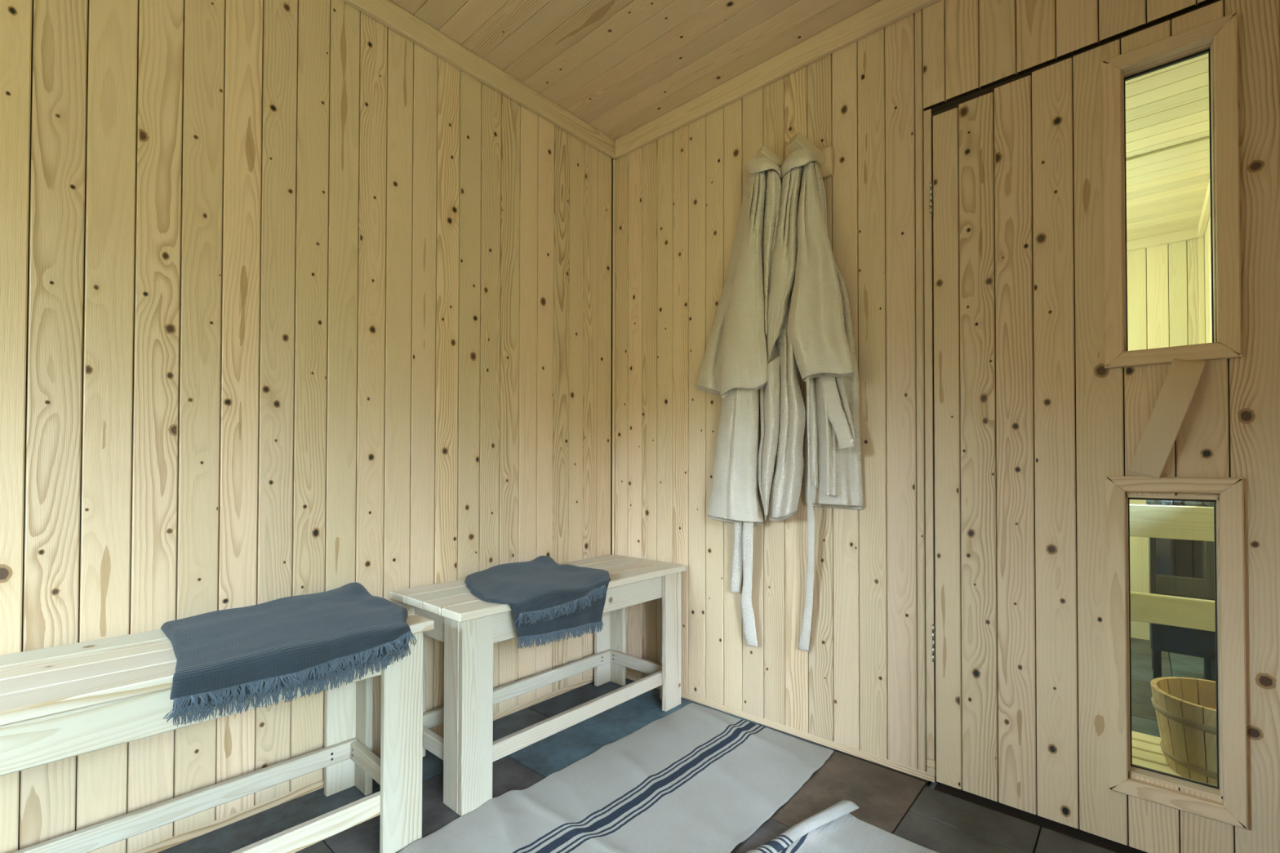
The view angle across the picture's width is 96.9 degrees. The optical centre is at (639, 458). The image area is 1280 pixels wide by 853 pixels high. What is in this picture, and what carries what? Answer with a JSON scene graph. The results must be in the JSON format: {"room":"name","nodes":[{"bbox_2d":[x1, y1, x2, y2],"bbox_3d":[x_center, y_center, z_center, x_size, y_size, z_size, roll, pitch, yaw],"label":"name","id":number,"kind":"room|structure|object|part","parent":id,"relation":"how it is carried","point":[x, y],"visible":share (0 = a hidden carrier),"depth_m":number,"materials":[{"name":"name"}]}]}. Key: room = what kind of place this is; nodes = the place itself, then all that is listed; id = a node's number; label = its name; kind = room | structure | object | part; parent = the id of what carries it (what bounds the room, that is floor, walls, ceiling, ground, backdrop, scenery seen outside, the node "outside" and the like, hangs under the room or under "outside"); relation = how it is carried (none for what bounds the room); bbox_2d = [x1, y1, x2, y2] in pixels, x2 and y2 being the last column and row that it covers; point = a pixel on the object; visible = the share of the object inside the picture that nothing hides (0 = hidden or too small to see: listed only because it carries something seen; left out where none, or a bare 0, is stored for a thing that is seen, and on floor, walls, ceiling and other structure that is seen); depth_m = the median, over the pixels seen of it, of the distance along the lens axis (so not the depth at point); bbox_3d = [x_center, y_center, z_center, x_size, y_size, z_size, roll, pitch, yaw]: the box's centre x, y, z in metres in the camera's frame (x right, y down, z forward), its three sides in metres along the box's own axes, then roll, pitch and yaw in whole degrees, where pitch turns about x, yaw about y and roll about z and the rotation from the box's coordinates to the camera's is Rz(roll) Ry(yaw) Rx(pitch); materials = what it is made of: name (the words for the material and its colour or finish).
{"room":"changing room","nodes":[
{"label":"changing room","id":0,"kind":"room"},
{"bbox_2d":[0,0,613,852],"bbox_3d":[-1.194,-0.235,1.196,0.080,2.270,3.310,-1,-1,41],"label":"wall","id":1,"kind":"structure","parent":0,"point":[295,300],"depth_m":1.42,"materials":[{"name":"brown wood"}]},
{"bbox_2d":[132,675,594,852],"bbox_3d":[-1.181,0.868,1.153,0.005,0.024,3.188,-1,-1,41],"label":"baseboard","id":2,"kind":"structure","parent":1,"relation":"attached to","point":[174,841],"depth_m":1.42,"materials":[{"name":"brown wood"}]},
{"bbox_2d":[342,0,616,159],"bbox_3d":[-1.158,-1.305,1.173,0.020,0.070,3.200,-1,-1,41],"label":"trim","id":3,"kind":"structure","parent":1,"relation":"attached to","point":[386,12],"depth_m":1.87,"materials":[{"name":"brown wood"}]},
{"bbox_2d":[389,0,880,140],"bbox_3d":[0.103,-1.398,0.050,3.560,0.090,3.340,-1,-1,41],"label":"ceiling","id":4,"kind":"structure","parent":0,"point":[618,67],"depth_m":1.80,"materials":[{"name":"brown wood"}]},
{"bbox_2d":[159,637,1211,852],"bbox_3d":[0.832,0.929,0.851,3.560,0.100,5.499,-1,-1,41],"label":"floor","id":5,"kind":"structure","parent":0,"point":[938,817],"depth_m":1.48,"materials":[{"name":"tile"}]},
{"bbox_2d":[0,611,434,852],"bbox_3d":[-0.934,0.628,1.113,0.377,0.503,0.927,-1,-1,43],"label":"bench","id":6,"kind":"object","parent":5,"relation":"on","point":[59,703],"visible":0.67,"depth_m":1.15,"materials":[{"name":"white wood"}]},
{"bbox_3d":[-1.051,0.771,1.212,0.022,0.044,0.853,-1,-1,43],"label":"rail","id":7,"kind":"part","parent":6,"relation":"part of","materials":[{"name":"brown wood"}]},
{"bbox_2d":[160,582,417,727],"bbox_3d":[-0.785,0.399,1.252,0.432,0.146,0.478,-1,-1,41],"label":"towel","id":8,"kind":"object","parent":6,"relation":"on","point":[224,657],"visible":1,"depth_m":1.14,"materials":[{"name":"blue fabric"}]},
{"bbox_3d":[-0.827,0.768,1.006,0.021,0.044,0.853,-1,-1,43],"label":"rail","id":9,"kind":"part","parent":6,"relation":"part of","materials":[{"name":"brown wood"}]},
{"bbox_3d":[-0.769,0.645,1.499,0.089,0.481,0.090,-1,-1,43],"label":"leg","id":10,"kind":"part","parent":6,"relation":"part of","materials":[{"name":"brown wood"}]},
{"bbox_3d":[-0.658,0.774,1.415,0.282,0.044,0.022,-1,-1,43],"label":"rail","id":11,"kind":"part","parent":6,"relation":"part of","materials":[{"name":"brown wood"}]},
{"bbox_3d":[-0.566,0.642,1.313,0.089,0.481,0.090,-1,-1,43],"label":"leg","id":12,"kind":"part","parent":6,"relation":"part of","materials":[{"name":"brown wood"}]},
{"bbox_2d":[389,554,686,816],"bbox_3d":[-0.275,0.639,1.855,0.377,0.503,0.927,-1,-1,41],"label":"bench","id":13,"kind":"object","parent":5,"relation":"on","point":[468,626],"visible":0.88,"depth_m":1.61,"materials":[{"name":"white wood"}]},
{"bbox_3d":[-0.649,0.647,1.644,0.089,0.481,0.090,-1,-1,41],"label":"leg","id":14,"kind":"part","parent":13,"relation":"part of","materials":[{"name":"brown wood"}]},
{"bbox_3d":[-0.556,0.776,1.540,0.282,0.044,0.021,-1,-1,41],"label":"rail","id":15,"kind":"part","parent":13,"relation":"part of","materials":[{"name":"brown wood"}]},
{"bbox_3d":[-0.442,0.645,1.462,0.089,0.481,0.090,-1,-1,41],"label":"leg","id":16,"kind":"part","parent":13,"relation":"part of","materials":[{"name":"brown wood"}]},
{"bbox_3d":[-0.394,0.782,1.952,0.022,0.044,0.853,-1,-1,41],"label":"rail","id":17,"kind":"part","parent":13,"relation":"part of","materials":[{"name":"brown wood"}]},
{"bbox_2d":[464,555,610,648],"bbox_3d":[-0.339,0.434,1.756,0.431,0.186,0.482,-1,-1,41],"label":"towel","id":18,"kind":"object","parent":13,"relation":"on","point":[546,598],"visible":1,"depth_m":1.64,"materials":[{"name":"blue fabric"}]},
{"bbox_3d":[-0.166,0.780,1.751,0.021,0.044,0.853,-1,-1,41],"label":"rail","id":19,"kind":"part","parent":13,"relation":"part of","materials":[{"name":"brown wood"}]},
{"bbox_3d":[-0.118,0.656,2.245,0.089,0.481,0.090,-1,-1,41],"label":"leg","id":20,"kind":"part","parent":13,"relation":"part of","materials":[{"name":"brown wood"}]},
{"bbox_3d":[-0.006,0.786,2.164,0.282,0.044,0.022,-1,-1,41],"label":"rail","id":21,"kind":"part","parent":13,"relation":"part of","materials":[{"name":"white wood"}]},
{"bbox_3d":[0.088,0.654,2.063,0.089,0.481,0.090,-1,-1,41],"label":"leg","id":22,"kind":"part","parent":13,"relation":"part of","materials":[{"name":"white wood"}]},
{"bbox_2d":[397,702,833,852],"bbox_3d":[-0.396,0.870,1.031,0.566,0.016,2.351,-1,-1,43],"label":"rug","id":23,"kind":"object","parent":5,"relation":"on","point":[695,778],"visible":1,"depth_m":1.48,"materials":[{"name":"fabric"}]},
{"bbox_2d":[746,800,937,852],"bbox_3d":[0.251,0.859,0.779,0.660,0.034,1.321,-1,-1,41],"label":"rug","id":24,"kind":"object","parent":5,"relation":"on","point":[833,829],"visible":1,"depth_m":1.31,"materials":[{"name":"fabric"}]},
{"bbox_2d":[1131,730,1182,777],"bbox_3d":[1.456,0.874,1.643,0.450,0.034,0.350,-1,-1,41],"label":"duckboard","id":25,"kind":"object","parent":5,"relation":"on","point":[1147,752],"visible":0.06,"depth_m":1.65,"materials":[{"name":"brown wood"}]},
{"bbox_2d":[1150,676,1217,786],"bbox_3d":[1.570,0.750,1.530,0.286,0.213,0.286,-1,-1,41],"label":"pail","id":26,"kind":"object","parent":25,"relation":"on","point":[1185,708],"visible":0.55,"depth_m":1.52,"materials":[{"name":"brown wood"}]},
{"bbox_2d":[1145,499,1215,681],"bbox_3d":[2.163,0.515,2.262,0.213,0.772,0.374,-1,-1,41],"label":"stove","id":27,"kind":"object","parent":5,"relation":"on","point":[1184,568],"visible":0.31,"depth_m":2.14,"materials":[{"name":"black metal"}]},
{"bbox_3d":[2.047,0.394,2.126,0.170,0.240,0.006,-1,-1,41],"label":"door glass","id":28,"kind":"part","parent":27,"relation":"part of","materials":[{"name":"black"}]},
{"bbox_2d":[614,0,1279,785],"bbox_3d":[1.204,-0.230,1.241,3.500,2.270,0.050,-1,-1,41],"label":"wall","id":29,"kind":"structure","parent":0,"point":[865,682],"depth_m":1.74,"materials":[{"name":"brown wood"}]},
{"bbox_2d":[612,158,615,555],"bbox_3d":[-0.110,-0.190,2.357,0.011,2.122,0.011,-1,-1,41],"label":"trim","id":30,"kind":"structure","parent":29,"relation":"attached to","point":[614,159],"depth_m":2.36,"materials":[{"name":"brown wood"}]},
{"bbox_2d":[614,0,938,158],"bbox_3d":[1.168,-1.298,1.243,3.380,0.074,0.020,-1,-1,41],"label":"trim","id":31,"kind":"structure","parent":29,"relation":"attached to","point":[883,13],"depth_m":1.86,"materials":[{"name":"brown wood"}]},
{"bbox_2d":[625,672,935,782],"bbox_3d":[0.351,0.882,1.956,1.218,0.024,0.005,-1,-1,41],"label":"baseboard","id":32,"kind":"structure","parent":29,"relation":"attached to","point":[857,753],"depth_m":1.79,"materials":[{"name":"brown wood"}]},
{"bbox_2d":[756,132,833,186],"bbox_3d":[0.478,-0.930,1.773,0.210,0.114,0.127,-1,-1,41],"label":"peg rail","id":33,"kind":"object","parent":29,"relation":"attached to","point":[824,157],"visible":0.56,"depth_m":1.74,"materials":[{"name":"brown wood"}]},
{"bbox_2d":[696,155,782,647],"bbox_3d":[0.317,-0.178,1.915,0.119,1.615,0.380,1,-1,-41],"label":"bathrobe","id":34,"kind":"object","parent":33,"relation":"hanging from","point":[735,366],"visible":0.99,"depth_m":1.85,"materials":[{"name":"fabric"}]},
{"bbox_2d":[764,148,863,652],"bbox_3d":[0.507,-0.176,1.724,0.318,1.556,0.155,-1,-1,41],"label":"bathrobe","id":35,"kind":"object","parent":33,"relation":"hanging from","point":[811,331],"visible":0.94,"depth_m":1.70,"materials":[{"name":"fabric"}]},
{"bbox_3d":[0.452,-0.363,1.816,0.044,0.318,0.109,1,-1,-31],"label":"panel","id":36,"kind":"part","parent":35,"relation":"part of","materials":[{"name":"fabric"}]},
{"bbox_3d":[0.555,-0.067,1.709,0.062,0.380,0.106,0,-1,-17],"label":"panel","id":37,"kind":"part","parent":35,"relation":"part of","materials":[{"name":"fabric"}]},
{"bbox_3d":[0.569,-0.388,1.717,0.194,1.083,0.077,-1,-1,41],"label":"panel","id":38,"kind":"part","parent":35,"relation":"part of","materials":[{"name":"fabric"}]},
{"bbox_2d":[929,0,1279,852],"bbox_3d":[1.043,-0.048,1.343,0.649,1.846,0.093,-1,-1,41],"label":"door","id":39,"kind":"structure","parent":29,"relation":"in","point":[1047,426],"depth_m":1.33,"materials":[{"name":"brown wood"}]},
{"bbox_3d":[1.139,-0.085,1.228,0.129,0.271,0.046,-1,-1,41],"label":"handle","id":40,"kind":"part","parent":39,"relation":"part of","materials":[{"name":"brown wood"}]},
{"bbox_2d":[1126,238,1205,640],"bbox_3d":[2.287,-0.097,3.131,1.385,2.120,0.080,-1,-1,41],"label":"wall","id":41,"kind":"structure","parent":0,"point":[1163,286],"depth_m":2.83,"materials":[{"name":"brown wood"}]},
{"bbox_2d":[1124,53,1209,240],"bbox_3d":[1.612,-1.149,2.376,1.385,0.080,2.170,-1,-1,41],"label":"ceiling","id":42,"kind":"structure","parent":0,"point":[1167,140],"depth_m":2.04,"materials":[{"name":"brown wood"}]},
{"bbox_2d":[1204,213,1210,342],"bbox_3d":[2.056,-0.114,1.904,0.090,2.020,2.068,-1,-1,41],"label":"wall","id":43,"kind":"structure","parent":0,"point":[1207,233],"depth_m":2.61,"materials":[{"name":"brown wood"}]},
{"bbox_2d":[1126,179,1210,343],"bbox_3d":[1.577,-0.109,2.325,1.185,2.019,2.066,-1,-1,41],"label":"trim","id":44,"kind":"structure","parent":43,"relation":"attached to","point":[1198,232],"depth_m":2.72,"materials":[{"name":"brown wood"}]},
{"bbox_2d":[1129,246,1215,631],"bbox_3d":[1.976,0.004,2.164,0.495,1.790,0.950,-1,-1,41],"label":"sauna bench","id":45,"kind":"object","parent":43,"relation":"in","point":[1210,274],"depth_m":1.96,"materials":[{"name":"brown wood"}]},
{"bbox_3d":[1.798,0.222,2.010,0.428,0.114,0.027,-1,-1,41],"label":"rail","id":46,"kind":"part","parent":45,"relation":"part of","materials":[{"name":"brown wood"}]},
{"bbox_3d":[1.811,0.531,2.021,0.428,0.732,0.070,-1,-1,41],"label":"guard rail","id":47,"kind":"part","parent":45,"relation":"part of","materials":[{"name":"beige wood"}]},
{"bbox_3d":[1.797,0.529,2.005,0.428,0.100,0.027,-1,-1,41],"label":"rail","id":48,"kind":"part","parent":45,"relation":"part of","materials":[{"name":"brown wood"}]}
]}

